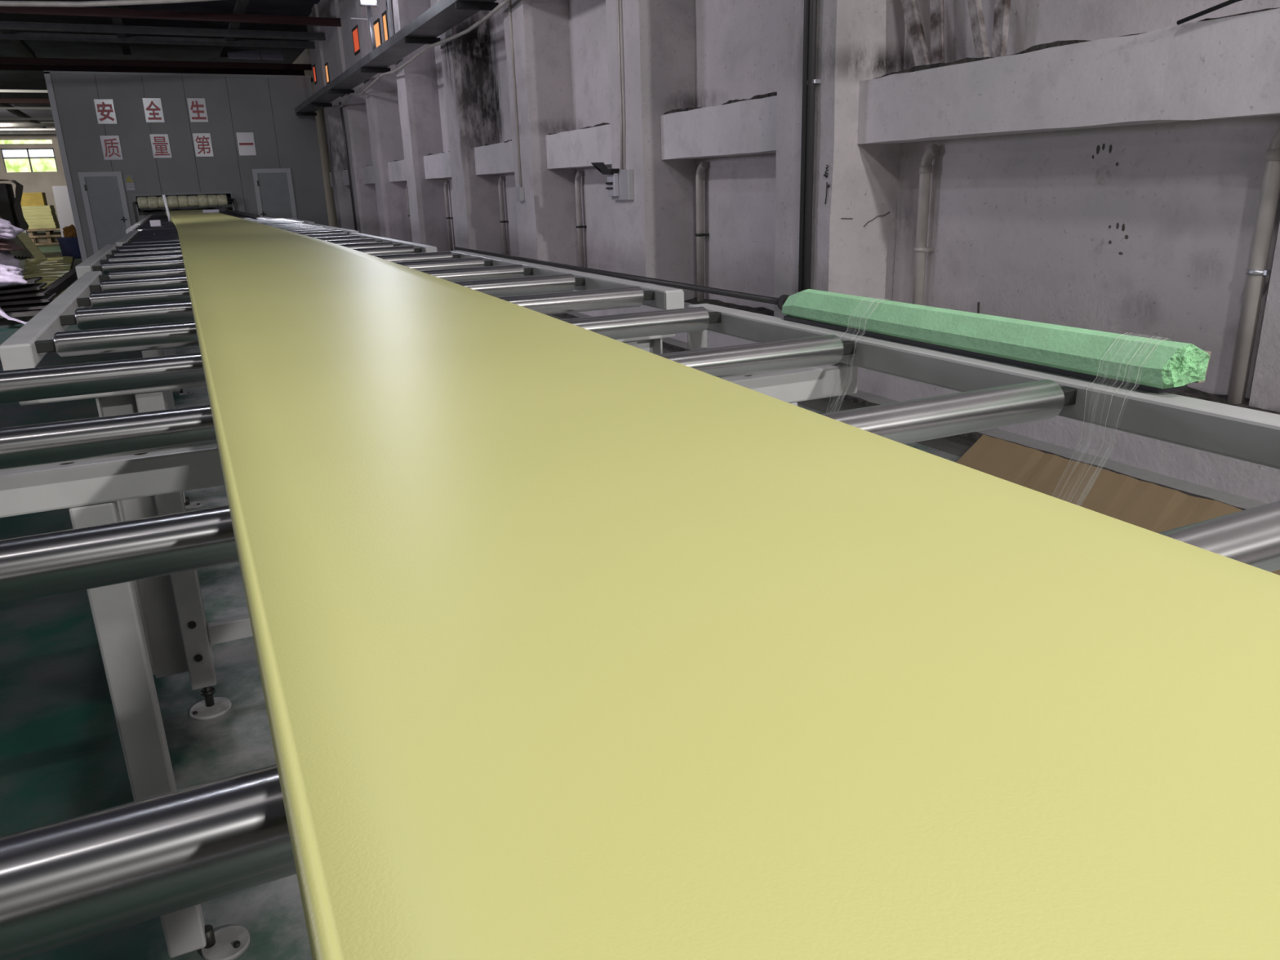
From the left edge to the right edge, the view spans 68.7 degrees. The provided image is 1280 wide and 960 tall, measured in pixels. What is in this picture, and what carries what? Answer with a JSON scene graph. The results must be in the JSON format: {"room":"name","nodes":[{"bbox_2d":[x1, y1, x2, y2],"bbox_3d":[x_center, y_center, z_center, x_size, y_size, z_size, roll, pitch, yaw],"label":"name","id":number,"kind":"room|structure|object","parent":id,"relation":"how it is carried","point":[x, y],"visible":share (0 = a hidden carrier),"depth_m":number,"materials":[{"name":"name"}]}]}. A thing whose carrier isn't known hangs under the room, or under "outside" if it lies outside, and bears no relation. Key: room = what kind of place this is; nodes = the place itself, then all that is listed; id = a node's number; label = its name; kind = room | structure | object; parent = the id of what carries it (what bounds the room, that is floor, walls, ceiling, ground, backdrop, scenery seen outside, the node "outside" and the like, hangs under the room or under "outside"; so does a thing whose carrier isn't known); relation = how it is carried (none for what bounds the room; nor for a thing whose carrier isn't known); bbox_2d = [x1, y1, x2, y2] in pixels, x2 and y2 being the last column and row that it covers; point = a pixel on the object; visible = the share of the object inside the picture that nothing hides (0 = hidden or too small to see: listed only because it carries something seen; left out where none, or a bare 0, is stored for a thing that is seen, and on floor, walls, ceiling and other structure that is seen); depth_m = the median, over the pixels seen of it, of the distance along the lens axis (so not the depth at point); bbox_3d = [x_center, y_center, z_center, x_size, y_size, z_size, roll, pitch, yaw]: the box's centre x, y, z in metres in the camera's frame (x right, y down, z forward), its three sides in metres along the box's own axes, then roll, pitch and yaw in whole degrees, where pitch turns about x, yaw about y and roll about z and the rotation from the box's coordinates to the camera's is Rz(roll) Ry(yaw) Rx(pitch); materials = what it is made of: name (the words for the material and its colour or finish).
{"room":"factory floor","nodes":[
{"label":"factory floor","id":0,"kind":"room"},
{"bbox_2d":[0,121,66,224],"bbox_3d":[-32.262,-17.173,52.977,22.000,5.750,0.300,-10,19,-24],"label":"wall","id":1,"kind":"structure","parent":0,"point":[37,181],"depth_m":52.10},
{"bbox_2d":[0,138,52,144],"bbox_3d":[-33.859,-18.649,51.643,2.500,0.300,0.100,-10,19,-24],"label":"window","id":2,"kind":"structure","parent":1,"relation":"in","point":[2,141],"depth_m":51.63,"materials":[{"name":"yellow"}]},
{"bbox_2d":[0,117,53,119],"bbox_3d":[-26.592,-15.433,40.013,19.200,0.080,0.100,-10,19,-24],"label":"trim","id":3,"kind":"structure","parent":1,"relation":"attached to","point":[1,118],"depth_m":40.11,"materials":[{"name":"grey"}]},
{"bbox_2d":[0,123,54,126],"bbox_3d":[-28.451,-16.579,43.717,19.200,0.150,0.100,-10,19,-24],"label":"trim","id":4,"kind":"structure","parent":1,"relation":"attached to","point":[1,124],"depth_m":43.65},
{"bbox_2d":[0,128,55,130],"bbox_3d":[-29.616,-17.244,46.061,19.200,0.080,0.100,-10,19,-24],"label":"trim","id":5,"kind":"structure","parent":1,"relation":"attached to","point":[1,129],"depth_m":45.86,"materials":[{"name":"grey"}]},
{"bbox_2d":[0,130,56,133],"bbox_3d":[-30.913,-18.053,48.642,19.200,0.150,0.100,-10,19,-24],"label":"trim","id":6,"kind":"structure","parent":1,"relation":"attached to","point":[1,131],"depth_m":48.31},
{"bbox_2d":[0,147,57,172],"bbox_3d":[-33.835,-17.713,51.947,2.500,1.310,0.120,-10,19,-24],"label":"window","id":7,"kind":"structure","parent":1,"relation":"in","point":[23,159],"depth_m":51.92,"materials":[{"name":"white"}]},
{"bbox_2d":[0,0,319,121],"bbox_3d":[-16.732,-10.637,20.858,22.000,0.150,76.000,-10,19,-24],"label":"ceiling","id":8,"kind":"structure","parent":0,"point":[9,79],"depth_m":26.93,"materials":[{"name":"metal"}]},
{"bbox_2d":[43,71,328,261],"bbox_3d":[-12.552,-8.802,26.662,6.140,4.420,6.530,-10,19,-24],"label":"wall","id":9,"kind":"structure","parent":0,"point":[262,105],"depth_m":23.60,"materials":[{"name":"grey"}]},
{"bbox_2d":[77,171,131,253],"bbox_3d":[-13.188,-6.512,23.232,0.930,2.150,0.088,-10,19,-24],"label":"door","id":10,"kind":"structure","parent":9,"relation":"in","point":[104,196],"depth_m":23.17,"materials":[{"name":"grey"}]},
{"bbox_2d":[93,98,117,124],"bbox_3d":[-12.940,-8.921,22.670,0.410,0.560,0.024,-10,19,-24],"label":"sign plate","id":11,"kind":"object","parent":9,"relation":"attached to","point":[104,108],"visible":1,"depth_m":22.66,"materials":[{"name":"grey"}]},
{"bbox_2d":[99,135,123,159],"bbox_3d":[-12.929,-8.129,22.913,0.410,0.560,0.024,-10,19,-24],"label":"sign plate","id":12,"kind":"object","parent":9,"relation":"attached to","point":[111,146],"visible":1,"depth_m":22.90,"materials":[{"name":"grey"}]},
{"bbox_2d":[123,173,136,190],"bbox_3d":[-12.676,-7.392,23.262,0.220,0.380,0.020,-10,19,-24],"label":"warning sign","id":13,"kind":"object","parent":9,"relation":"attached to","point":[129,180],"visible":1,"depth_m":23.25,"materials":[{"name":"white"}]},
{"bbox_2d":[142,97,164,122],"bbox_3d":[-11.992,-9.116,23.085,0.410,0.560,0.024,-10,19,-24],"label":"sign plate","id":14,"kind":"object","parent":9,"relation":"attached to","point":[153,107],"visible":1,"depth_m":23.08,"materials":[{"name":"grey"}]},
{"bbox_2d":[149,133,171,158],"bbox_3d":[-11.944,-8.325,23.346,0.410,0.560,0.024,-10,19,-24],"label":"sign plate","id":15,"kind":"object","parent":9,"relation":"attached to","point":[160,143],"visible":1,"depth_m":23.34,"materials":[{"name":"grey"}]},
{"bbox_2d":[186,97,208,121],"bbox_3d":[-11.091,-9.278,23.488,0.410,0.560,0.024,-10,19,-24],"label":"sign plate","id":16,"kind":"object","parent":9,"relation":"attached to","point":[197,106],"visible":1,"depth_m":23.48,"materials":[{"name":"grey"}]},
{"bbox_2d":[192,133,213,156],"bbox_3d":[-11.070,-8.492,23.733,0.410,0.560,0.024,-10,19,-24],"label":"sign plate","id":17,"kind":"object","parent":9,"relation":"attached to","point":[202,141],"visible":1,"depth_m":23.72,"materials":[{"name":"grey"}]},
{"bbox_2d":[235,132,256,155],"bbox_3d":[-10.148,-8.664,24.143,0.410,0.560,0.024,-10,19,-24],"label":"sign plate","id":18,"kind":"object","parent":9,"relation":"attached to","point":[246,142],"visible":1,"depth_m":24.13,"materials":[{"name":"grey"}]},
{"bbox_2d":[251,168,297,218],"bbox_3d":[-9.618,-7.127,24.833,0.950,2.150,0.088,-10,19,-24],"label":"door","id":19,"kind":"structure","parent":9,"relation":"in","point":[273,187],"depth_m":24.71,"materials":[{"name":"grey"}]},
{"bbox_2d":[259,49,283,60],"bbox_3d":[-9.755,-11.264,24.812,0.530,0.280,0.330,-10,19,-24],"label":"roof panel","id":20,"kind":"object","parent":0,"point":[265,54],"visible":1,"depth_m":24.78,"materials":[{"name":"grey"}]},
{"bbox_2d":[0,230,960,959],"bbox_3d":[-16.558,-5.026,22.624,22.000,0.120,76.000,-10,19,-24],"label":"floor","id":21,"kind":"structure","parent":0,"point":[62,757],"depth_m":2.73,"materials":[{"name":"concrete"}]},
{"bbox_2d":[0,307,27,324],"bbox_3d":[-7.786,-2.180,11.406,0.751,0.643,0.282,-6,18,-14],"label":"woven sack","id":22,"kind":"object","parent":21,"relation":"on","point":[2,313],"visible":0.7,"depth_m":11.43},
{"bbox_2d":[0,179,28,254],"bbox_3d":[-19.521,-7.729,27.683,2.401,2.172,1.500,-10,19,-24],"label":"stack","id":23,"kind":"object","parent":21,"relation":"on","point":[11,210],"visible":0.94,"depth_m":27.59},
{"bbox_2d":[0,216,32,257],"bbox_3d":[-17.779,-6.992,26.459,0.770,1.400,0.500,-10,19,-24],"label":"leaning board","id":24,"kind":"object","parent":21,"relation":"on","point":[18,242],"visible":0.56,"depth_m":26.54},
{"bbox_2d":[0,276,57,325],"bbox_3d":[-8.455,-2.351,12.331,1.344,0.480,1.630,-10,19,-24],"label":"pallet","id":25,"kind":"object","parent":21,"relation":"on","point":[22,302],"visible":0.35,"depth_m":12.23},
{"bbox_2d":[0,250,19,267],"bbox_3d":[-8.966,-2.844,12.440,1.275,0.446,1.048,-10,19,-24],"label":"woven sack","id":26,"kind":"object","parent":25,"relation":"on","point":[6,259],"visible":0.39,"depth_m":12.44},
{"bbox_2d":[0,239,23,251],"bbox_3d":[-8.690,-3.108,12.216,1.038,0.286,1.068,-10,19,-24],"label":"woven sack","id":27,"kind":"object","parent":26,"relation":"on","point":[5,245],"visible":0.99,"depth_m":12.20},
{"bbox_2d":[0,217,24,239],"bbox_3d":[-8.608,-3.301,11.965,1.188,0.480,1.054,-10,19,-24],"label":"woven sack","id":28,"kind":"object","parent":27,"relation":"on","point":[7,231],"visible":1,"depth_m":12.01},
{"bbox_2d":[0,263,28,286],"bbox_3d":[-8.264,-2.576,11.649,1.093,0.367,0.716,-10,19,-24],"label":"woven sack","id":29,"kind":"object","parent":25,"relation":"on","point":[9,275],"visible":1,"depth_m":11.67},
{"bbox_2d":[17,231,47,259],"bbox_3d":[-16.019,-6.145,24.677,0.620,0.750,0.060,-10,19,-24],"label":"leaning board","id":30,"kind":"object","parent":21,"relation":"on","point":[25,239],"visible":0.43,"depth_m":24.65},
{"bbox_2d":[26,226,62,244],"bbox_3d":[-22.096,-9.140,35.088,1.270,0.570,1.450,-10,19,-24],"label":"pallet","id":31,"kind":"object","parent":21,"relation":"on","point":[48,231],"visible":0.47,"depth_m":34.46,"materials":[{"name":"brown wood"}]},
{"bbox_2d":[34,232,48,243],"bbox_3d":[-22.301,-9.037,34.929,0.400,0.360,0.500,-10,19,-24],"label":"carton","id":32,"kind":"object","parent":31,"relation":"on","point":[38,240],"visible":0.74,"depth_m":34.71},
{"bbox_2d":[27,224,59,229],"bbox_3d":[-22.272,-9.437,34.890,1.013,0.115,1.387,-10,19,-24],"label":"board","id":33,"kind":"object","parent":31,"relation":"on","point":[55,226],"visible":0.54,"depth_m":34.34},
{"bbox_2d":[27,221,58,226],"bbox_3d":[-22.278,-9.547,34.854,1.001,0.115,1.386,-10,19,-24],"label":"board","id":34,"kind":"object","parent":33,"relation":"on","point":[54,223],"visible":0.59,"depth_m":34.31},
{"bbox_2d":[25,217,57,222],"bbox_3d":[-22.291,-9.657,34.819,0.983,0.115,1.379,-10,19,-24],"label":"board","id":35,"kind":"object","parent":34,"relation":"on","point":[53,220],"visible":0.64,"depth_m":34.27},
{"bbox_2d":[23,214,57,219],"bbox_3d":[-22.297,-9.766,34.780,0.979,0.115,1.384,-10,19,-24],"label":"board","id":36,"kind":"object","parent":35,"relation":"on","point":[51,216],"visible":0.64,"depth_m":34.22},
{"bbox_2d":[22,211,55,216],"bbox_3d":[-22.298,-9.876,34.743,0.944,0.115,1.391,-10,19,-24],"label":"board","id":37,"kind":"object","parent":36,"relation":"on","point":[28,214],"visible":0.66,"depth_m":34.17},
{"bbox_2d":[22,208,55,213],"bbox_3d":[-22.298,-9.988,34.711,0.947,0.115,1.388,-10,19,-24],"label":"board","id":38,"kind":"object","parent":37,"relation":"on","point":[25,211],"visible":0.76,"depth_m":34.15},
{"bbox_2d":[21,204,53,209],"bbox_3d":[-22.311,-10.097,34.673,0.941,0.115,1.385,-10,19,-24],"label":"board","id":39,"kind":"object","parent":38,"relation":"on","point":[47,206],"visible":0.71,"depth_m":34.12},
{"bbox_2d":[20,192,47,206],"bbox_3d":[-22.346,-10.331,34.457,0.780,0.460,1.008,-10,19,-24],"label":"box","id":40,"kind":"object","parent":39,"relation":"on","point":[28,198],"visible":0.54,"depth_m":34.06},
{"bbox_2d":[22,256,73,299],"bbox_3d":[-12.200,-4.287,19.502,1.094,0.077,14.743,-12,20,-30],"label":"plastic film","id":41,"kind":"object","parent":21,"relation":"on","point":[51,269],"visible":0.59,"depth_m":21.15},
{"bbox_2d":[44,266,77,299],"bbox_3d":[-10.241,-3.615,16.772,0.180,0.110,7.300,-10,19,-24],"label":"board","id":42,"kind":"object","parent":41,"relation":"on","point":[64,281],"visible":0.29,"depth_m":15.60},
{"bbox_2d":[52,185,75,236],"bbox_3d":[-19.201,-8.844,31.479,0.620,2.000,0.360,-10,19,-24],"label":"panel","id":43,"kind":"object","parent":21,"relation":"on","point":[62,201],"visible":0.43,"depth_m":31.36,"materials":[{"name":"grey"}]},
{"bbox_2d":[56,236,81,257],"bbox_3d":[-15.835,-6.501,26.123,0.600,0.550,0.615,-10,19,-24],"label":"bin","id":44,"kind":"object","parent":21,"relation":"on","point":[69,246],"visible":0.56,"depth_m":25.86,"materials":[{"name":"blue plastic"}]},
{"bbox_2d":[62,224,76,237],"bbox_3d":[-15.818,-6.865,26.032,0.408,0.457,0.492,-10,19,-24],"label":"bundle","id":45,"kind":"object","parent":44,"relation":"in","point":[68,231],"visible":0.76,"depth_m":25.88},
{"bbox_2d":[132,194,237,222],"bbox_3d":[-11.469,-6.444,23.841,2.380,1.553,0.299,-10,19,-24],"label":"roll","id":46,"kind":"object","parent":21,"relation":"on","point":[202,200],"visible":0.95,"depth_m":23.53,"materials":[{"name":"grey"}]},
{"bbox_2d":[134,207,275,225],"bbox_3d":[-8.167,-4.391,17.515,1.816,1.240,9.602,-10,19,-24],"label":"conveyor","id":47,"kind":"object","parent":21,"relation":"on","point":[163,218],"depth_m":15.93,"materials":[{"name":"metal"}]},
{"bbox_2d":[164,208,1279,959],"bbox_3d":[-5.261,-3.099,11.344,1.041,0.070,28.755,-10,19,-24],"label":"sheet","id":48,"kind":"object","parent":47,"relation":"on","point":[571,642],"visible":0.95,"depth_m":0.60,"materials":[{"name":"plastic"}]},
{"bbox_2d":[162,194,171,221],"bbox_3d":[-6.679,-3.839,13.220,0.058,0.364,0.034,-10,19,-24],"label":"post","id":49,"kind":"object","parent":48,"relation":"on","point":[163,195],"visible":1,"depth_m":13.21,"materials":[{"name":"grey"}]},
{"bbox_2d":[202,208,219,213],"bbox_3d":[-8.229,-5.156,17.953,0.280,0.060,0.400,-10,19,-24],"label":"weight","id":50,"kind":"object","parent":48,"relation":"on","point":[209,211],"visible":0.99,"depth_m":17.79,"materials":[{"name":"grey"}]},
{"bbox_2d":[125,217,314,233],"bbox_3d":[-5.299,-2.697,11.992,2.000,1.156,2.504,-10,19,-24],"label":"conveyor","id":51,"kind":"object","parent":21,"relation":"on","point":[139,228],"visible":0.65,"depth_m":11.36,"materials":[{"name":"metal"}]},
{"bbox_2d":[150,219,161,226],"bbox_3d":[-5.737,-3.042,11.093,0.110,0.069,0.260,-10,19,-24],"label":"block","id":52,"kind":"object","parent":51,"relation":"on","point":[154,222],"visible":0.99,"depth_m":10.98,"materials":[{"name":"grey"}]},
{"bbox_2d":[115,222,359,355],"bbox_3d":[-3.928,-1.868,9.228,1.860,1.154,3.194,-10,19,-24],"label":"conveyor","id":53,"kind":"object","parent":21,"relation":"on","point":[160,234],"visible":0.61,"depth_m":8.53,"materials":[{"name":"metal"}]},
{"bbox_2d":[75,232,436,408],"bbox_3d":[-2.603,-1.040,6.475,1.855,1.150,2.744,-10,19,-24],"label":"conveyor","id":54,"kind":"object","parent":21,"relation":"on","point":[137,255],"visible":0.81,"depth_m":5.55,"materials":[{"name":"metal"}]},
{"bbox_2d":[0,250,684,720],"bbox_3d":[-1.275,-0.289,3.981,1.880,1.137,2.718,-10,19,-24],"label":"conveyor","id":55,"kind":"object","parent":21,"relation":"on","point":[179,637],"visible":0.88,"depth_m":2.81,"materials":[{"name":"metal"}]},
{"bbox_2d":[0,303,1279,959],"bbox_3d":[0.045,0.557,1.184,1.925,1.125,3.228,-10,19,-24],"label":"conveyor","id":56,"kind":"object","parent":21,"relation":"on","point":[165,853],"visible":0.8,"depth_m":1.45,"materials":[{"name":"metal"}]},
{"bbox_2d":[782,288,1211,393],"bbox_3d":[0.638,-0.316,1.946,0.114,0.080,1.120,-10,19,-24],"label":"roll","id":57,"kind":"object","parent":56,"relation":"on","point":[1069,351],"visible":1,"depth_m":1.74,"materials":[{"name":"green"}]},
{"bbox_2d":[826,296,888,412],"bbox_3d":[0.487,-0.240,2.129,0.272,0.332,0.080,-12,20,-30],"label":"plastic wrap","id":58,"kind":"object","parent":57,"relation":"attached to","point":[870,296],"visible":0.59,"depth_m":2.10,"materials":[{"name":"white"}]},
{"bbox_2d":[1052,332,1167,505],"bbox_3d":[0.707,0.059,1.557,0.424,0.572,0.080,-10,19,-24],"label":"plastic wrap","id":59,"kind":"object","parent":57,"relation":"attached to","point":[1126,332],"visible":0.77,"depth_m":1.52,"materials":[{"name":"white"}]},
{"bbox_2d":[955,434,1279,575],"bbox_3d":[2.132,0.160,3.799,0.265,0.188,2.240,-10,19,-24],"label":"cardboard sheet","id":60,"kind":"object","parent":21,"relation":"on","point":[1157,508],"visible":0.49,"depth_m":4.12,"materials":[{"name":"cardboard"}]},
{"bbox_2d":[292,0,1279,503],"bbox_3d":[-8.335,-9.255,25.470,0.961,5.750,76.000,-10,19,-24],"label":"wall","id":61,"kind":"structure","parent":0,"point":[1104,171],"depth_m":5.87,"materials":[{"name":"paint"}]},
{"bbox_2d":[0,15,37,57],"bbox_3d":[-14.532,-10.314,21.765,0.180,0.240,7.500,-10,19,-24],"label":"beam","id":62,"kind":"structure","parent":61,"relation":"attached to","point":[21,45],"depth_m":22.54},
{"bbox_2d":[0,102,46,128],"bbox_3d":[-23.032,-13.596,33.026,0.180,0.240,36.000,-10,19,-24],"label":"beam","id":63,"kind":"structure","parent":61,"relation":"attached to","point":[20,113],"depth_m":39.90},
{"bbox_2d":[0,88,48,93],"bbox_3d":[-21.408,-12.330,29.645,19.200,0.080,0.100,-10,19,-24],"label":"trim","id":64,"kind":"structure","parent":61,"relation":"attached to","point":[1,90],"depth_m":30.30,"materials":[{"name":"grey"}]},
{"bbox_2d":[0,97,49,103],"bbox_3d":[-23.094,-13.372,33.004,19.200,0.150,0.100,-10,19,-24],"label":"trim","id":65,"kind":"structure","parent":61,"relation":"attached to","point":[2,100],"depth_m":33.48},
{"bbox_2d":[0,106,51,109],"bbox_3d":[-24.259,-14.037,35.347,19.200,0.080,0.100,-10,19,-24],"label":"trim","id":66,"kind":"structure","parent":61,"relation":"attached to","point":[1,108],"depth_m":35.69,"materials":[{"name":"grey"}]},
{"bbox_2d":[107,5,131,54],"bbox_3d":[-11.640,-10.146,20.946,0.180,0.240,7.500,-10,19,-24],"label":"beam","id":67,"kind":"structure","parent":61,"relation":"attached to","point":[117,21],"depth_m":21.40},
{"bbox_2d":[0,63,304,75],"bbox_3d":[-18.774,-10.786,24.364,19.200,0.150,0.100,-10,19,-24],"label":"trim","id":68,"kind":"structure","parent":61,"relation":"attached to","point":[2,66],"depth_m":26.49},
{"bbox_2d":[0,57,311,70],"bbox_3d":[-17.777,-10.095,22.407,19.200,0.150,0.100,-10,19,-24],"label":"beam","id":69,"kind":"structure","parent":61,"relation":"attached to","point":[15,60],"depth_m":24.60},
{"bbox_2d":[0,31,315,48],"bbox_3d":[-16.443,-9.437,19.683,19.200,0.150,0.100,-10,19,-24],"label":"beam","id":70,"kind":"structure","parent":61,"relation":"attached to","point":[16,35],"depth_m":21.94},
{"bbox_2d":[0,21,325,39],"bbox_3d":[-15.664,-8.924,18.143,19.200,0.150,0.100,-10,19,-24],"label":"beam","id":71,"kind":"structure","parent":61,"relation":"attached to","point":[9,25],"depth_m":20.43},
{"bbox_2d":[0,6,341,26],"bbox_3d":[-14.669,-8.291,16.168,19.200,0.150,0.100,-10,19,-24],"label":"beam","id":72,"kind":"structure","parent":61,"relation":"attached to","point":[50,11],"depth_m":18.55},
{"bbox_2d":[312,63,317,84],"bbox_3d":[-8.334,-10.410,24.025,0.030,0.440,0.400,-10,19,-24],"label":"window","id":73,"kind":"structure","parent":61,"relation":"in","point":[313,65],"depth_m":23.97,"materials":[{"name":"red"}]},
{"bbox_2d":[324,62,329,84],"bbox_3d":[-7.442,-9.680,22.317,0.030,0.460,0.400,-10,19,-24],"label":"window","id":74,"kind":"structure","parent":61,"relation":"in","point":[327,76],"depth_m":22.28,"materials":[{"name":"brown"}]},
{"bbox_2d":[338,102,357,231],"bbox_3d":[-6.597,-7.044,21.184,0.048,2.805,0.198,-10,19,-24],"label":"conduit","id":75,"kind":"object","parent":61,"relation":"attached to","point":[340,103],"visible":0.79,"depth_m":21.12,"materials":[{"name":"grey"}]},
{"bbox_2d":[351,24,359,55],"bbox_3d":[-5.644,-8.762,18.658,0.030,0.480,0.650,-10,19,-24],"label":"window","id":76,"kind":"structure","parent":61,"relation":"in","point":[355,30],"depth_m":18.66,"materials":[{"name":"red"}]},
{"bbox_2d":[350,0,377,50],"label":"lamp","id":77,"kind":"object","parent":61,"relation":"attached to","point":[368,4],"depth_m":15.36,"materials":[{"name":"silver metal"}]},
{"bbox_2d":[373,17,382,47],"bbox_3d":[-4.785,-8.060,17.012,0.030,0.480,0.800,-10,19,-24],"label":"window","id":78,"kind":"structure","parent":61,"relation":"in","point":[376,24],"depth_m":16.83,"materials":[{"name":"orange"}]},
{"bbox_2d":[382,10,389,41],"bbox_3d":[-4.407,-7.844,16.253,0.030,0.500,0.350,-10,19,-24],"label":"window","id":79,"kind":"structure","parent":61,"relation":"in","point":[384,20],"depth_m":16.22,"materials":[{"name":"brown"}]},
{"bbox_2d":[385,0,394,37],"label":"lamp","id":80,"kind":"object","parent":61,"relation":"attached to","point":[388,7],"depth_m":15.40,"materials":[{"name":"silver metal"}]},
{"bbox_2d":[294,0,498,115],"bbox_3d":[-3.916,-6.705,14.785,0.495,0.200,22.400,-10,19,-24],"label":"crane rail beam","id":81,"kind":"structure","parent":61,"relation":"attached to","point":[443,15],"depth_m":13.80,"materials":[{"name":"black"}]},
{"bbox_2d":[333,0,510,107],"bbox_3d":[-4.273,-6.847,15.838,0.157,0.184,13.404,-10,19,-23],"label":"cable","id":82,"kind":"object","parent":81,"relation":"hanging from","point":[504,2],"visible":1,"depth_m":12.75,"materials":[{"name":"plastic"}]},
{"bbox_2d":[405,182,412,242],"bbox_3d":[-4.557,-5.268,18.583,0.114,1.218,0.084,12,22,38],"label":"drain pipe","id":83,"kind":"object","parent":61,"relation":"on","point":[406,189],"visible":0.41,"depth_m":18.54,"materials":[{"name":"white plastic"}]},
{"bbox_2d":[444,179,453,250],"bbox_3d":[-3.261,-4.492,15.991,0.114,1.218,0.084,12,22,38],"label":"drain pipe","id":84,"kind":"object","parent":61,"relation":"on","point":[448,217],"visible":0.92,"depth_m":15.96,"materials":[{"name":"white plastic"}]},
{"bbox_2d":[497,175,508,254],"bbox_3d":[-1.944,-3.703,13.355,0.114,1.218,0.084,12,22,38],"label":"drain pipe","id":85,"kind":"object","parent":61,"relation":"on","point":[502,178],"visible":0.91,"depth_m":13.32,"materials":[{"name":"white plastic"}]},
{"bbox_2d":[507,0,524,201],"bbox_3d":[-1.477,-5.349,10.456,0.051,4.290,0.150,-10,19,-24],"label":"conduit","id":86,"kind":"object","parent":61,"relation":"attached to","point":[519,190],"visible":1,"depth_m":10.79,"materials":[{"name":"white plastic"}]},
{"bbox_2d":[574,169,586,272],"bbox_3d":[-0.687,-2.950,10.841,0.114,1.218,0.084,12,22,38],"label":"drain pipe","id":87,"kind":"object","parent":61,"relation":"on","point":[580,173],"visible":0.94,"depth_m":10.80,"materials":[{"name":"white plastic"}]},
{"bbox_2d":[590,162,633,199],"bbox_3d":[-0.260,-2.759,8.639,0.132,0.340,0.660,-10,19,-24],"label":"box","id":88,"kind":"object","parent":61,"relation":"attached to","point":[620,183],"visible":1,"depth_m":8.52,"materials":[{"name":"grey metal"}]},
{"bbox_2d":[590,162,619,174],"bbox_3d":[-0.326,-2.885,8.672,0.080,0.115,0.480,-10,19,-24],"label":"hood","id":89,"kind":"object","parent":88,"relation":"attached to","point":[601,166],"depth_m":8.62,"materials":[{"name":"black"}]},
{"bbox_2d":[616,0,624,169],"bbox_3d":[-0.206,-4.725,7.884,0.028,4.011,0.122,-10,19,-24],"label":"conduit","id":90,"kind":"object","parent":61,"relation":"attached to","point":[618,2],"visible":0.92,"depth_m":8.25,"materials":[{"name":"white plastic"}]},
{"bbox_2d":[454,246,789,310],"bbox_3d":[-0.814,-2.299,10.029,0.124,0.111,8.776,-10,19,-24],"label":"pipe","id":91,"kind":"object","parent":61,"relation":"attached to","point":[780,301],"visible":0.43,"depth_m":8.09,"materials":[{"name":"grey"}]},
{"bbox_2d":[695,160,708,301],"bbox_3d":[0.549,-2.211,8.370,0.114,1.218,0.084,12,22,38],"label":"drain pipe","id":92,"kind":"object","parent":61,"relation":"on","point":[700,234],"visible":0.98,"depth_m":8.34,"materials":[{"name":"white plastic"}]},
{"bbox_2d":[798,0,821,292],"bbox_3d":[1.033,-3.536,5.534,0.066,4.940,0.140,-10,19,-24],"label":"pipe","id":93,"kind":"object","parent":61,"relation":"attached to","point":[809,82],"visible":0.81,"depth_m":5.94,"materials":[{"name":"grey"}]},
{"bbox_2d":[501,295,1266,510],"bbox_3d":[-1.930,-2.420,12.431,0.217,0.166,30.400,-10,19,-24],"label":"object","id":94,"kind":"structure","parent":61,"relation":"attached to","point":[958,445],"depth_m":4.76,"materials":[{"name":"metal"}]},
{"bbox_2d":[900,0,944,66],"bbox_3d":[1.623,-2.827,5.538,0.080,0.830,0.500,-10,19,-24],"label":"strut","id":95,"kind":"object","parent":61,"relation":"attached to","point":[909,7],"visible":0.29,"depth_m":5.49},
{"bbox_2d":[911,143,939,305],"bbox_3d":[1.784,-1.471,5.899,0.114,1.218,0.084,12,22,38],"label":"drain pipe","id":96,"kind":"object","parent":61,"relation":"on","point":[921,249],"visible":0.94,"depth_m":5.84,"materials":[{"name":"white plastic"}]},
{"bbox_2d":[967,0,1010,57],"bbox_3d":[1.835,-2.686,5.070,0.080,0.830,0.395,-10,19,-24],"label":"strut","id":97,"kind":"object","parent":61,"relation":"attached to","point":[1002,9],"visible":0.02,"depth_m":5.05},
{"bbox_2d":[1176,0,1241,24],"bbox_3d":[2.460,-1.825,3.404,0.024,0.148,1.103,-9,19,-22],"label":"cable","id":98,"kind":"object","parent":61,"relation":"attached to","point":[1228,2],"visible":1,"depth_m":3.78,"materials":[{"name":"black plastic"}]},
{"bbox_2d":[1226,126,1279,404],"bbox_3d":[2.700,-0.923,4.067,0.114,1.218,0.084,12,22,38],"label":"drain pipe","id":99,"kind":"object","parent":61,"relation":"on","point":[1257,270],"visible":0.96,"depth_m":4.06,"materials":[{"name":"white plastic"}]},
{"bbox_3d":[-13.376,-7.629,13.540,19.200,0.150,0.100,-10,19,-24],"label":"trim","id":100,"kind":"structure","parent":0,"visible":0},
{"bbox_2d":[219,0,248,57],"bbox_3d":[-8.811,-10.050,20.364,0.180,0.240,11.000,-10,19,-24],"label":"trim","id":101,"kind":"structure","parent":100,"relation":"attached to","point":[240,6],"depth_m":20.44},
{"bbox_2d":[0,0,216,7],"bbox_3d":[-11.495,-7.964,15.151,12.013,0.520,0.254,-9,19,-22],"label":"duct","id":102,"kind":"object","parent":101,"relation":"hanging from","point":[2,2],"visible":1,"depth_m":15.96,"materials":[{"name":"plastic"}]},
{"bbox_2d":[226,48,260,59],"bbox_3d":[-10.382,-11.156,24.531,0.780,0.280,0.330,-10,19,-24],"label":"roof panel","id":103,"kind":"object","parent":101,"relation":"attached to","point":[233,53],"visible":0.86,"depth_m":24.51,"materials":[{"name":"grey"}]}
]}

